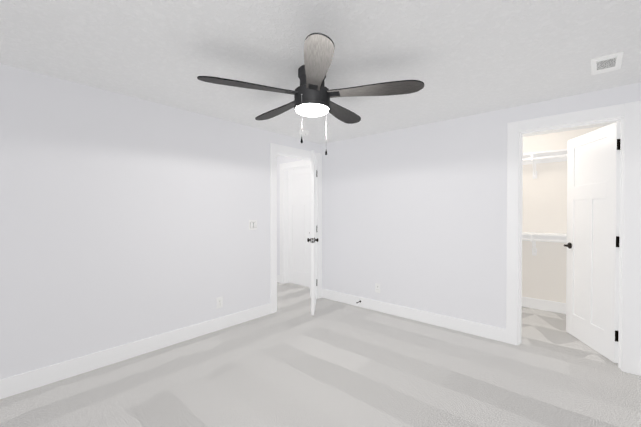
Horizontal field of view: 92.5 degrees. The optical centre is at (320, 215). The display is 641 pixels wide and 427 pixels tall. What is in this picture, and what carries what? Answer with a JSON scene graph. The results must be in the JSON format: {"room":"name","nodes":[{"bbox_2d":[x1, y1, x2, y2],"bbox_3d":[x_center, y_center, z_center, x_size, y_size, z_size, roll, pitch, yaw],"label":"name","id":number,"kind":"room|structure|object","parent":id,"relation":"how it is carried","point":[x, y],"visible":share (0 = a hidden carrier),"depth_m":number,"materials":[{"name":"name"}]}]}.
{"room":"empty bedroom","nodes":[
{"label":"empty bedroom","id":0,"kind":"room"},
{"bbox_2d":[0,64,321,379],"bbox_3d":[-1.232,0.100,3.269,0.120,2.290,4.310,1,1,42],"label":"wall","id":1,"kind":"structure","parent":0,"point":[124,219],"depth_m":2.61,"materials":[{"name":"white paint"}]},
{"bbox_2d":[0,303,270,398],"bbox_3d":[-1.568,1.185,2.798,0.016,0.130,2.843,1,1,42],"label":"baseboard","id":2,"kind":"structure","parent":1,"relation":"attached to","point":[22,382],"depth_m":2.60,"materials":[{"name":"white paint"}]},
{"bbox_2d":[217,297,222,307],"bbox_3d":[-1.096,0.949,3.335,0.008,0.116,0.070,1,1,42],"label":"outlet","id":3,"kind":"object","parent":1,"relation":"attached to","point":[219,302],"visible":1,"depth_m":3.33,"materials":[{"name":"white plastic"}]},
{"bbox_2d":[249,220,256,229],"bbox_3d":[-0.803,0.116,3.655,0.010,0.116,0.116,1,1,42],"label":"switch plate","id":4,"kind":"object","parent":1,"relation":"attached to","point":[252,224],"visible":1,"depth_m":3.65,"materials":[{"name":"white plastic"}]},
{"bbox_2d":[307,150,318,314],"bbox_3d":[-0.086,0.215,4.124,0.140,2.018,0.769,0,1,2],"label":"entry door","id":5,"kind":"structure","parent":1,"relation":"in","point":[312,239],"depth_m":3.76,"materials":[{"name":"white paint"}]},
{"bbox_2d":[277,156,302,274],"bbox_3d":[-0.356,0.079,5.291,1.250,2.290,0.120,1,1,42],"label":"wall","id":6,"kind":"structure","parent":0,"point":[282,159],"depth_m":5.56,"materials":[{"name":"white paint"}]},
{"bbox_2d":[288,167,309,286],"bbox_3d":[-0.300,0.203,5.293,0.765,2.018,0.148,1,1,42],"label":"hall door","id":7,"kind":"structure","parent":6,"relation":"in","point":[298,225],"depth_m":5.34,"materials":[{"name":"white paint"}]},
{"bbox_2d":[0,282,640,426],"bbox_3d":[-0.073,1.277,3.096,5.060,0.060,5.570,1,1,42],"label":"floor","id":8,"kind":"structure","parent":0,"point":[292,361],"depth_m":2.31,"materials":[{"name":"carpet"}]},
{"bbox_2d":[0,0,640,155],"bbox_3d":[-0.073,-1.093,3.071,5.060,0.100,5.570,1,1,42],"label":"ceiling","id":9,"kind":"structure","parent":0,"point":[461,58],"depth_m":1.93,"materials":[{"name":"white paint"}]},
{"bbox_2d":[299,130,308,134],"bbox_3d":[-0.209,-1.030,3.854,0.132,0.042,0.132,1,1,42],"label":"smoke detector","id":10,"kind":"object","parent":9,"relation":"attached to","point":[303,132],"visible":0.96,"depth_m":3.81,"materials":[{"name":"white plastic"}]},
{"bbox_2d":[197,33,423,154],"bbox_3d":[-0.038,-0.739,2.148,1.447,0.590,1.426,0,1,2],"label":"ceiling fan","id":11,"kind":"object","parent":9,"relation":"hanging from","point":[312,94],"visible":1,"depth_m":2.07,"materials":[{"name":"black"}]},
{"bbox_2d":[591,51,623,74],"bbox_3d":[1.950,-1.027,2.095,0.155,0.013,0.310,1,1,42],"label":"ceiling vent","id":12,"kind":"object","parent":9,"relation":"in","point":[607,63],"visible":1,"depth_m":2.08,"materials":[{"name":"white plastic"}]},
{"bbox_2d":[322,82,640,328],"bbox_3d":[1.313,0.097,3.533,3.340,2.290,0.120,1,1,42],"label":"wall","id":13,"kind":"structure","parent":0,"point":[414,217],"depth_m":3.50,"materials":[{"name":"white paint"}]},
{"bbox_2d":[375,283,379,292],"bbox_3d":[0.739,0.943,3.964,0.070,0.116,0.008,1,1,42],"label":"outlet","id":14,"kind":"object","parent":13,"relation":"attached to","point":[377,288],"visible":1,"depth_m":3.96,"materials":[{"name":"white plastic"}]},
{"bbox_2d":[448,316,505,338],"bbox_3d":[1.699,1.180,3.297,0.567,0.130,0.014,1,1,42],"label":"baseboard","id":15,"kind":"structure","parent":13,"relation":"attached to","point":[481,329],"depth_m":3.17,"materials":[{"name":"white paint"}]},
{"bbox_2d":[564,122,620,362],"bbox_3d":[2.551,0.228,2.897,0.148,2.018,0.704,0,1,12],"label":"closet door","id":16,"kind":"structure","parent":13,"relation":"in","point":[593,231],"depth_m":2.83,"materials":[{"name":"white paint"}]},
{"bbox_2d":[522,126,604,302],"bbox_3d":[2.916,0.091,4.076,1.660,2.290,0.120,1,1,42],"label":"wall","id":17,"kind":"structure","parent":0,"point":[544,210],"depth_m":3.98,"materials":[{"name":"white paint"}]},
{"bbox_2d":[522,297,565,313],"bbox_3d":[2.914,1.172,3.998,1.536,0.130,0.016,1,1,42],"label":"baseboard","id":18,"kind":"structure","parent":17,"relation":"attached to","point":[558,307],"depth_m":3.99,"materials":[{"name":"white paint"}]},
{"bbox_2d":[522,149,567,255],"bbox_3d":[2.820,-0.124,3.878,1.534,1.315,0.300,1,1,42],"label":"shelf","id":19,"kind":"object","parent":17,"relation":"attached to","point":[534,158],"visible":0.23,"depth_m":3.87,"materials":[{"name":"white paint"}]}
]}

